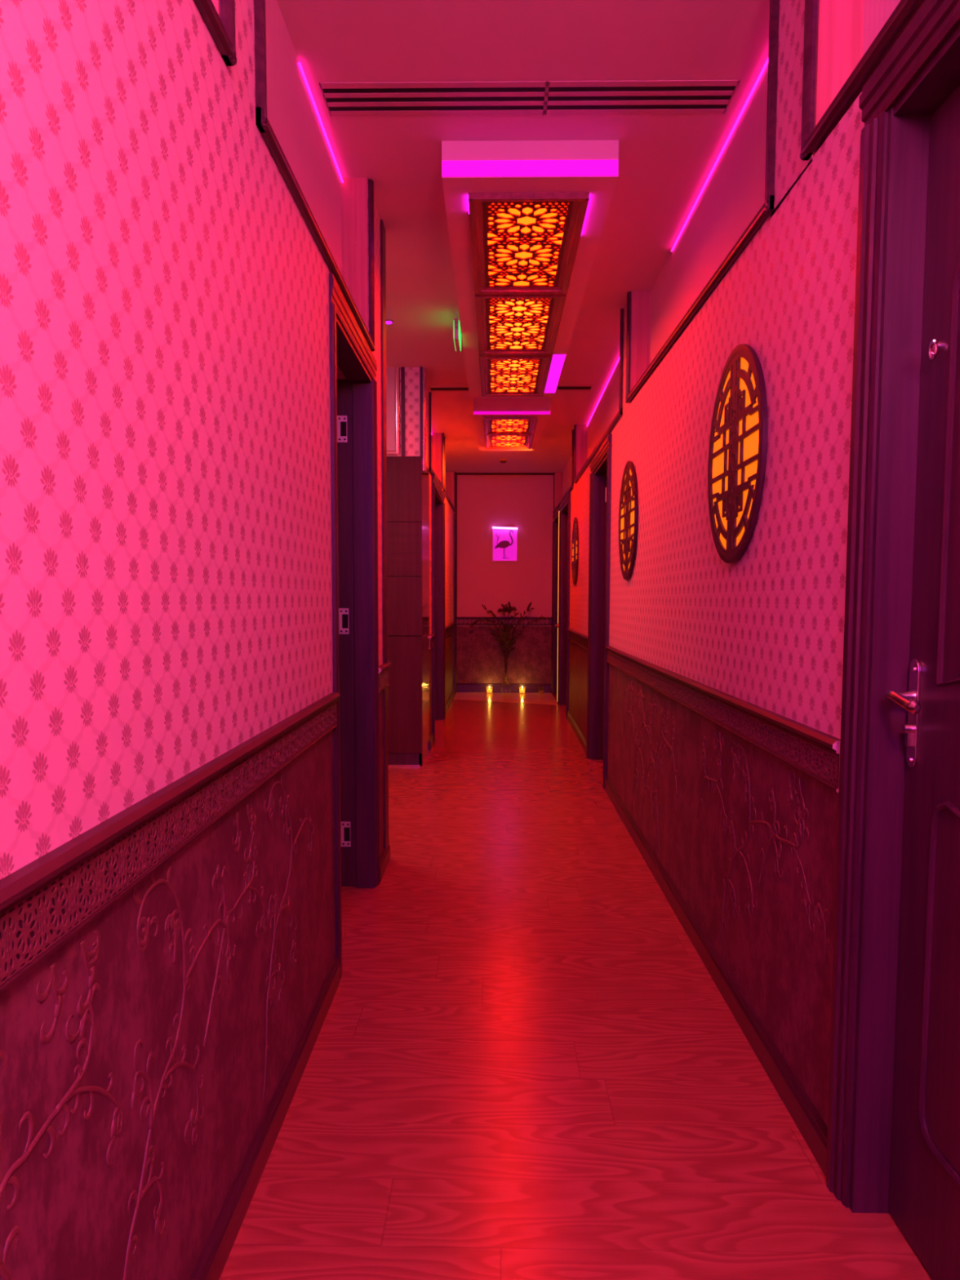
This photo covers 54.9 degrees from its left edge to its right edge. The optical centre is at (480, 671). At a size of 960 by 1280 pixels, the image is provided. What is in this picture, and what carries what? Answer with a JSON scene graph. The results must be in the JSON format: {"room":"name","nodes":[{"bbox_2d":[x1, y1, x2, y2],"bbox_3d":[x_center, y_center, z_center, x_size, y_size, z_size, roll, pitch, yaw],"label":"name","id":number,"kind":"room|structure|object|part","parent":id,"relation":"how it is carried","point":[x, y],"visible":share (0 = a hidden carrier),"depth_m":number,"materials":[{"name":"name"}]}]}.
{"room":"hallway","nodes":[
{"label":"hallway","id":0,"kind":"room"},
{"bbox_2d":[0,0,383,1279],"bbox_3d":[-1.491,-0.278,0.685,1.994,2.940,7.367,0,4,1],"label":"wall","id":1,"kind":"structure","parent":0,"point":[166,584],"depth_m":1.42,"materials":[{"name":"paper"}]},
{"bbox_2d":[0,692,340,994],"bbox_3d":[-0.487,0.250,1.297,0.026,0.112,3.330,0,4,1],"label":"trim","id":2,"kind":"structure","parent":1,"relation":"attached to","point":[46,902],"depth_m":1.27,"materials":[{"name":"brown wood"}]},
{"bbox_2d":[193,0,236,66],"bbox_3d":[-0.565,-1.312,-0.620,0.120,0.670,4.750,0,4,1],"label":"trim","id":3,"kind":"structure","parent":1,"relation":"attached to","point":[222,29],"depth_m":1.72,"materials":[{"name":"brown wood"}]},
{"bbox_2d":[189,842,390,1279],"bbox_3d":[-0.504,1.147,0.792,0.016,0.088,7.385,0,4,1],"label":"baseboard","id":4,"kind":"structure","parent":1,"relation":"attached to","point":[210,1265],"depth_m":2.04,"materials":[{"name":"brown wood"}]},
{"bbox_2d":[253,0,374,351],"bbox_3d":[-0.507,-1.584,2.874,0.120,0.670,1.826,0,4,1],"label":"trim","id":5,"kind":"structure","parent":1,"relation":"attached to","point":[262,122],"depth_m":2.35,"materials":[{"name":"brown wood"}]},
{"bbox_2d":[297,62,343,182],"bbox_3d":[-0.558,-1.938,3.304,0.006,0.004,0.830,0,4,1],"label":"light","id":6,"kind":"object","parent":1,"relation":"on","point":[301,73],"depth_m":3.23,"materials":[{"name":"purple"}]},
{"bbox_2d":[328,273,379,979],"bbox_3d":[-0.945,-0.153,3.487,0.994,2.258,1.061,0,4,1],"label":"door","id":7,"kind":"structure","parent":1,"relation":"in","point":[353,400],"depth_m":3.91,"materials":[{"name":"brown wood"}]},
{"bbox_2d":[380,219,388,849],"bbox_3d":[-0.450,-0.556,4.290,0.025,2.940,0.125,0,4,1],"label":"trim","id":8,"kind":"structure","parent":1,"relation":"attached to","point":[383,269],"depth_m":4.25,"materials":[{"name":"brown wood"}]},
{"bbox_2d":[378,662,391,692],"bbox_3d":[-0.438,0.023,4.213,0.026,0.112,0.368,0,4,1],"label":"trim","id":9,"kind":"structure","parent":1,"relation":"attached to","point":[384,668],"depth_m":4.19,"materials":[{"name":"brown wood"}]},
{"bbox_2d":[386,366,429,766],"bbox_3d":[-1.386,-0.787,7.226,1.986,2.940,0.758,0,4,1],"label":"wall pillar","id":10,"kind":"structure","parent":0,"point":[406,390],"depth_m":6.85,"materials":[{"name":"paper"}]},
{"bbox_3d":[-1.450,-1.909,6.777,1.665,0.635,0.008,0,4,1],"label":"picture panel","id":11,"kind":"part","parent":10,"relation":"part of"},
{"bbox_3d":[-1.433,-1.910,6.773,1.698,0.632,0.027,0,4,1],"label":"silver moulding","id":12,"kind":"part","parent":10,"relation":"part of","materials":[{"name":"white metal"}]},
{"bbox_3d":[-0.417,-1.858,6.837,0.043,0.740,0.094,0,4,1],"label":"corner moulding","id":13,"kind":"part","parent":10,"relation":"part of","materials":[{"name":"red wood"}]},
{"bbox_2d":[427,390,454,737],"bbox_3d":[-0.462,-1.003,10.021,0.160,2.940,4.880,0,4,1],"label":"wall","id":14,"kind":"structure","parent":0,"point":[436,437],"depth_m":10.33,"materials":[{"name":"paint"}]},
{"bbox_2d":[429,634,435,648],"bbox_3d":[-0.408,-0.259,7.824,0.026,0.112,0.354,0,4,1],"label":"trim","id":15,"kind":"structure","parent":14,"relation":"attached to","point":[431,636],"depth_m":7.72,"materials":[{"name":"brown wood"}]},
{"bbox_2d":[428,391,444,489],"bbox_3d":[-0.443,-2.043,8.501,0.120,0.630,1.870,0,4,1],"label":"trim","id":16,"kind":"structure","parent":14,"relation":"attached to","point":[431,471],"depth_m":7.59,"materials":[{"name":"brown wood"}]},
{"bbox_2d":[431,471,444,743],"bbox_3d":[-0.480,-0.608,8.829,0.206,2.338,1.696,0,4,1],"label":"door","id":17,"kind":"structure","parent":14,"relation":"in","point":[437,504],"depth_m":9.53,"materials":[{"name":"brown wood"}]},
{"bbox_2d":[429,688,454,750],"bbox_3d":[-0.381,0.435,9.931,0.016,0.088,4.480,0,4,1],"label":"baseboard","id":18,"kind":"structure","parent":14,"relation":"attached to","point":[452,694],"depth_m":10.32,"materials":[{"name":"brown wood"}]},
{"bbox_2d":[443,436,455,511],"bbox_3d":[-0.402,-2.267,10.960,0.120,0.565,2.650,0,4,1],"label":"trim","id":19,"kind":"structure","parent":14,"relation":"attached to","point":[446,496],"depth_m":10.56,"materials":[{"name":"brown wood"}]},
{"bbox_2d":[444,622,455,637],"bbox_3d":[-0.357,-0.499,10.912,0.026,0.112,2.380,0,4,1],"label":"trim","id":20,"kind":"structure","parent":14,"relation":"attached to","point":[449,628],"depth_m":10.80,"materials":[{"name":"brown wood"}]},
{"bbox_2d":[453,512,456,694],"bbox_3d":[-0.423,-0.897,12.286,0.206,2.378,0.396,0,4,1],"label":"door","id":21,"kind":"structure","parent":14,"relation":"in","point":[454,513],"depth_m":12.12,"materials":[{"name":"brown wood"}]},
{"bbox_2d":[456,475,553,683],"bbox_3d":[0.334,-1.195,12.516,1.750,2.940,0.150,0,4,1],"label":"wall","id":22,"kind":"structure","parent":0,"point":[525,503],"depth_m":12.43,"materials":[{"name":"paint"}]},
{"bbox_2d":[456,683,551,693],"bbox_3d":[0.324,0.216,12.541,1.340,0.122,0.020,0,4,1],"label":"baseboard","id":23,"kind":"structure","parent":22,"relation":"attached to","point":[460,687],"depth_m":12.53,"materials":[{"name":"brown wood"}]},
{"bbox_2d":[456,617,551,625],"bbox_3d":[0.327,-0.686,12.470,1.340,0.112,0.022,0,4,1],"label":"trim","id":24,"kind":"structure","parent":22,"relation":"attached to","point":[460,620],"depth_m":12.46,"materials":[{"name":"brown wood"}]},
{"bbox_2d":[454,472,555,617],"bbox_3d":[0.337,-1.697,12.392,1.345,1.920,0.020,0,4,1],"label":"trim","id":25,"kind":"structure","parent":22,"relation":"attached to","point":[456,473],"depth_m":12.32,"materials":[{"name":"brown wood"}]},
{"bbox_2d":[492,528,517,561],"bbox_3d":[0.334,-1.702,12.392,0.346,0.440,0.018,0,4,1],"label":"picture","id":26,"kind":"object","parent":22,"relation":"attached to","point":[504,541],"visible":1,"depth_m":12.39,"materials":[{"name":"pink paper"}]},
{"bbox_2d":[492,526,517,529],"bbox_3d":[0.335,-1.923,12.355,0.339,0.040,0.058,0,4,1],"label":"picture light","id":27,"kind":"object","parent":22,"relation":"attached to","point":[493,527],"visible":1,"depth_m":12.33,"materials":[{"name":"silver metal"}]},
{"bbox_2d":[276,0,769,472],"bbox_3d":[-0.666,-2.110,4.662,3.700,0.100,15.800,0,4,1],"label":"ceiling","id":28,"kind":"structure","parent":0,"point":[665,161],"depth_m":3.32,"materials":[{"name":"paint"}]},
{"bbox_2d":[386,319,393,324],"bbox_3d":[-0.555,-2.124,5.612,0.060,0.019,0.060,0,4,1],"label":"recessed light","id":29,"kind":"object","parent":28,"relation":"in","point":[388,321],"visible":0.8,"depth_m":5.59,"materials":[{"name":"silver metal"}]},
{"bbox_2d":[319,80,546,115],"bbox_3d":[-0.152,-1.938,3.127,0.748,0.002,0.206,0,4,1],"label":"ceiling vent","id":30,"kind":"object","parent":28,"relation":"in","point":[421,98],"visible":1,"depth_m":3.12,"materials":[{"name":"metal"}]},
{"bbox_2d":[429,385,468,392],"bbox_3d":[-0.241,-2.273,7.421,0.318,0.002,0.236,0,4,1],"label":"ceiling vent","id":31,"kind":"object","parent":28,"relation":"in","point":[434,388],"visible":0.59,"depth_m":7.42,"materials":[{"name":"black metal"}]},
{"bbox_2d":[453,312,461,352],"bbox_3d":[-0.136,-2.046,5.564,0.033,0.165,0.313,0,4,1],"label":"exit sign","id":32,"kind":"object","parent":28,"relation":"hanging from","point":[457,335],"visible":1,"depth_m":5.42,"materials":[{"name":"green plastic"}]},
{"bbox_2d":[498,458,507,462],"bbox_3d":[0.282,-2.541,11.133,0.110,0.042,0.110,0,4,1],"label":"smoke detector","id":33,"kind":"object","parent":28,"relation":"attached to","point":[502,460],"visible":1,"depth_m":11.10,"materials":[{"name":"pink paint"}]},
{"bbox_2d":[473,398,550,450],"bbox_3d":[0.285,-2.309,8.721,0.647,0.130,1.886,0,4,1],"label":"box","id":34,"kind":"object","parent":28,"relation":"attached to","point":[540,407],"visible":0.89,"depth_m":7.79,"materials":[{"name":"paint"}]},
{"bbox_2d":[484,435,533,449],"bbox_3d":[0.279,-2.256,9.044,0.464,0.025,0.810,0,4,1],"label":"lamp","id":35,"kind":"object","parent":34,"relation":"attached to","point":[491,442],"visible":0.94,"depth_m":9.11,"materials":[{"name":"brown wood"}]},
{"bbox_3d":[0.279,-2.267,9.043,0.334,0.002,0.694,0,4,1],"label":"glow panel","id":36,"kind":"part","parent":35,"relation":"part of","materials":[{"name":"orange"}]},
{"bbox_2d":[483,416,537,435],"bbox_3d":[0.265,-2.194,8.246,0.464,0.025,0.770,0,4,1],"label":"lamp","id":37,"kind":"object","parent":34,"relation":"attached to","point":[493,425],"visible":1,"depth_m":8.23,"materials":[{"name":"brown wood"}]},
{"bbox_3d":[0.265,-2.205,8.245,0.334,0.002,0.654,0,4,1],"label":"glow panel","id":38,"kind":"part","parent":37,"relation":"part of","materials":[{"name":"orange"}]},
{"bbox_2d":[441,140,618,397],"bbox_3d":[0.215,-2.039,5.263,0.653,0.130,3.723,0,4,1],"label":"frame","id":39,"kind":"object","parent":28,"relation":"attached to","point":[592,166],"visible":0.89,"depth_m":3.48,"materials":[{"name":"paint"}]},
{"bbox_2d":[475,293,566,355],"bbox_3d":[0.215,-1.961,5.248,0.464,0.025,1.115,0,4,1],"label":"lamp","id":40,"kind":"object","parent":39,"relation":"attached to","point":[507,324],"visible":0.99,"depth_m":5.20,"materials":[{"name":"brown wood"}]},
{"bbox_3d":[0.215,-1.972,5.247,0.334,0.002,0.999,0,4,1],"label":"glow panel","id":41,"kind":"part","parent":40,"relation":"part of","materials":[{"name":"orange"}]},
{"bbox_2d":[479,354,565,396],"bbox_3d":[0.280,-2.053,6.436,0.554,0.025,1.100,0,4,1],"label":"lamp","id":42,"kind":"object","parent":39,"relation":"attached to","point":[500,375],"visible":1,"depth_m":6.38,"materials":[{"name":"brown wood"}]},
{"bbox_3d":[0.235,-2.064,6.436,0.334,0.002,0.984,0,4,1],"label":"glow panel","id":43,"kind":"part","parent":42,"relation":"part of","materials":[{"name":"orange"}]},
{"bbox_3d":[0.516,-2.062,6.427,0.082,0.003,1.090,0,4,1],"label":"led panel","id":44,"kind":"part","parent":42,"relation":"part of","materials":[{"name":"purple"}]},
{"bbox_2d":[467,191,589,294],"bbox_3d":[0.196,-1.871,4.099,0.469,0.025,1.110,0,4,1],"label":"lamp","id":45,"kind":"object","parent":39,"relation":"attached to","point":[522,243],"visible":1,"depth_m":3.99,"materials":[{"name":"brown wood"}]},
{"bbox_3d":[0.196,-1.882,4.099,0.334,0.002,0.994,0,4,1],"label":"glow panel","id":46,"kind":"part","parent":45,"relation":"part of","materials":[{"name":"orange glass"}]},
{"bbox_2d":[555,384,592,391],"bbox_3d":[0.737,-2.267,7.375,0.305,0.002,0.236,0,4,1],"label":"ceiling vent","id":47,"kind":"object","parent":28,"relation":"in","point":[561,388],"visible":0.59,"depth_m":7.38,"materials":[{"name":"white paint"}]},
{"bbox_2d":[544,80,740,115],"bbox_3d":[0.536,-1.935,3.116,0.624,0.002,0.206,0,4,1],"label":"ceiling vent","id":48,"kind":"object","parent":28,"relation":"in","point":[670,96],"visible":1,"depth_m":3.11,"materials":[{"name":"metal"}]},
{"bbox_2d":[219,692,933,1279],"bbox_3d":[-0.674,0.919,4.898,3.700,0.103,15.800,0,4,1],"label":"floor","id":49,"kind":"structure","parent":0,"point":[523,1064],"depth_m":2.39,"materials":[{"name":"laminate"}]},
{"bbox_2d":[388,764,420,766],"bbox_3d":[-1.369,0.701,6.961,1.840,0.014,0.013,0,4,1],"label":"trim","id":50,"kind":"structure","parent":49,"relation":"on","point":[389,765],"depth_m":6.94,"materials":[{"name":"wood"}]},
{"bbox_2d":[485,686,493,693],"bbox_3d":[0.127,0.239,12.416,0.092,0.094,0.092,0,4,1],"label":"candle","id":51,"kind":"object","parent":49,"relation":"on","point":[489,689],"visible":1,"depth_m":12.38,"materials":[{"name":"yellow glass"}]},
{"bbox_2d":[500,659,511,693],"bbox_3d":[0.347,0.062,12.398,0.144,0.452,0.144,0,4,1],"label":"vase","id":52,"kind":"object","parent":49,"relation":"on","point":[505,687],"visible":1,"depth_m":12.37,"materials":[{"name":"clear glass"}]},
{"bbox_2d":[470,600,546,659],"bbox_3d":[0.375,-0.413,12.293,1.021,1.056,0.313,0,4,1],"label":"dried plant","id":53,"kind":"object","parent":52,"relation":"in","point":[505,609],"visible":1,"depth_m":12.28,"materials":[{"name":"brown plant"}]},
{"bbox_2d":[519,686,525,693],"bbox_3d":[0.567,0.241,12.409,0.092,0.094,0.092,0,4,1],"label":"candle","id":54,"kind":"object","parent":49,"relation":"on","point":[522,689],"visible":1,"depth_m":12.37,"materials":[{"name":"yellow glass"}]},
{"bbox_2d":[537,686,544,693],"bbox_3d":[0.822,0.244,12.405,0.084,0.090,0.083,0,4,1],"label":"glass bowl","id":55,"kind":"object","parent":49,"relation":"on","point":[540,689],"visible":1,"depth_m":12.37,"materials":[{"name":"white"}]},
{"bbox_2d":[554,0,900,1126],"bbox_3d":[0.918,-0.585,4.704,0.203,2.940,15.500,0,4,1],"label":"wall","id":56,"kind":"structure","parent":0,"point":[747,838],"depth_m":2.64,"materials":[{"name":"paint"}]},
{"bbox_2d":[551,505,559,702],"bbox_3d":[1.035,-0.849,11.714,0.240,2.378,1.256,0,4,1],"label":"door","id":57,"kind":"structure","parent":56,"relation":"in","point":[555,566],"depth_m":12.23,"materials":[{"name":"brown wood"}]},
{"bbox_2d":[552,430,573,512],"bbox_3d":[1.004,-2.252,10.752,0.122,0.555,3.080,0,4,1],"label":"trim","id":58,"kind":"structure","parent":56,"relation":"attached to","point":[571,488],"depth_m":9.24,"materials":[{"name":"brown wood"}]},
{"bbox_2d":[557,491,570,718],"bbox_3d":[1.030,-0.744,10.368,0.206,2.378,1.356,0,4,1],"label":"door","id":59,"kind":"structure","parent":56,"relation":"in","point":[564,515],"depth_m":10.92,"materials":[{"name":"brown wood"}]},
{"bbox_2d":[571,516,578,585],"bbox_3d":[0.913,-1.161,8.883,0.017,0.650,0.650,0,4,1],"label":"lattice","id":60,"kind":"object","parent":56,"relation":"attached to","point":[575,540],"visible":1,"depth_m":8.81,"materials":[{"name":"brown wood"}]},
{"bbox_3d":[0.915,-1.161,8.883,0.001,0.604,0.604,0,4,1],"label":"glow panel","id":61,"kind":"part","parent":60,"relation":"part of","materials":[{"name":"orange"}]},
{"bbox_2d":[567,710,586,755],"bbox_3d":[0.900,0.543,8.584,0.016,0.088,2.380,0,4,1],"label":"baseboard","id":62,"kind":"structure","parent":56,"relation":"attached to","point":[583,741],"depth_m":8.40,"materials":[{"name":"brown wood"}]},
{"bbox_2d":[567,628,587,650],"bbox_3d":[0.897,-0.309,8.518,0.026,0.112,2.340,0,4,1],"label":"trim","id":63,"kind":"structure","parent":56,"relation":"attached to","point":[580,639],"depth_m":8.34,"materials":[{"name":"brown wood"}]},
{"bbox_2d":[573,308,624,483],"bbox_3d":[0.924,-1.949,7.186,0.120,0.605,3.600,0,4,1],"label":"trim","id":64,"kind":"structure","parent":56,"relation":"attached to","point":[619,415],"depth_m":5.72,"materials":[{"name":"brown wood"}]},
{"bbox_2d":[586,434,612,789],"bbox_3d":[0.940,-0.425,6.662,0.216,2.318,1.256,0,4,1],"label":"door","id":65,"kind":"structure","parent":56,"relation":"in","point":[600,482],"depth_m":7.16,"materials":[{"name":"brown wood"}]},
{"bbox_2d":[586,356,619,426],"bbox_3d":[0.984,-2.234,7.163,0.006,0.004,3.510,0,4,1],"label":"light","id":66,"kind":"object","parent":56,"relation":"on","point":[618,361],"depth_m":7.37,"materials":[{"name":"purple"}]},
{"bbox_2d":[605,645,622,669],"bbox_3d":[0.824,-0.092,5.722,0.026,0.112,0.650,0,4,1],"label":"trim","id":67,"kind":"structure","parent":56,"relation":"attached to","point":[613,658],"depth_m":5.70,"materials":[{"name":"brown wood"}]},
{"bbox_2d":[618,460,638,579],"bbox_3d":[0.816,-0.835,5.108,0.017,0.650,0.650,0,4,1],"label":"lattice","id":68,"kind":"object","parent":56,"relation":"attached to","point":[628,499],"visible":1,"depth_m":5.05,"materials":[{"name":"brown wood"}]},
{"bbox_3d":[0.818,-0.835,5.108,0.001,0.604,0.604,0,4,1],"label":"glow panel","id":69,"kind":"part","parent":68,"relation":"part of","materials":[{"name":"orange"}]},
{"bbox_2d":[625,0,779,403],"bbox_3d":[0.849,-1.663,3.785,0.120,0.648,2.697,0,4,1],"label":"trim","id":70,"kind":"structure","parent":56,"relation":"attached to","point":[767,207],"depth_m":2.63,"materials":[{"name":"brown wood"}]},
{"bbox_2d":[604,776,827,1177],"bbox_3d":[0.798,0.895,4.059,0.022,0.088,4.120,0,4,1],"label":"baseboard","id":71,"kind":"structure","parent":56,"relation":"attached to","point":[806,1117],"depth_m":2.71,"materials":[{"name":"brown wood"}]},
{"bbox_2d":[671,57,768,251],"bbox_3d":[0.905,-1.949,3.495,0.006,0.004,1.900,0,4,1],"label":"light","id":72,"kind":"object","parent":56,"relation":"on","point":[765,68],"depth_m":3.43,"materials":[{"name":"purple"}]},
{"bbox_2d":[617,651,840,792],"bbox_3d":[0.787,0.068,3.677,0.026,0.112,3.453,0,4,1],"label":"trim","id":73,"kind":"structure","parent":56,"relation":"attached to","point":[814,753],"depth_m":2.59,"materials":[{"name":"brown wood"}]},
{"bbox_3d":[0.758,0.201,1.959,0.024,0.112,0.005,0,4,1],"label":"raw rail","id":74,"kind":"part","parent":73,"relation":"part of","materials":[{"name":"pink"}]},
{"bbox_2d":[707,344,768,563],"bbox_3d":[0.778,-0.660,2.830,0.017,0.650,0.650,0,4,1],"label":"lattice","id":75,"kind":"object","parent":56,"relation":"attached to","point":[738,439],"visible":1,"depth_m":2.78,"materials":[{"name":"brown wood"}]},
{"bbox_3d":[0.780,-0.660,2.830,0.001,0.604,0.604,0,4,1],"label":"glow panel","id":76,"kind":"part","parent":75,"relation":"part of","materials":[{"name":"orange"}]},
{"bbox_2d":[800,0,924,160],"bbox_3d":[0.778,-1.337,-0.418,0.120,0.645,5.200,0,4,1],"label":"trim","id":77,"kind":"structure","parent":56,"relation":"attached to","point":[811,137],"depth_m":2.01,"materials":[{"name":"brown wood"}]},
{"bbox_2d":[826,0,959,1279],"bbox_3d":[0.839,0.018,1.357,0.206,2.258,1.106,0,4,1],"label":"door","id":78,"kind":"structure","parent":56,"relation":"in","point":[893,1136],"depth_m":1.76,"materials":[{"name":"brown wood"}]},
{"bbox_3d":[0.802,0.054,1.723,0.060,0.036,0.129,0,4,1],"label":"lever","id":79,"kind":"part","parent":78,"relation":"part of","materials":[{"name":"silver metal"}]},
{"bbox_3d":[0.834,0.080,1.776,0.006,0.210,0.038,0,4,1],"label":"handle","id":80,"kind":"part","parent":78,"relation":"part of","materials":[{"name":"silver metal"}]},
{"bbox_3d":[0.829,0.042,1.360,0.014,1.722,0.644,0,4,1],"label":"panel moulding","id":81,"kind":"part","parent":78,"relation":"part of","materials":[{"name":"brown wood"}]}
]}

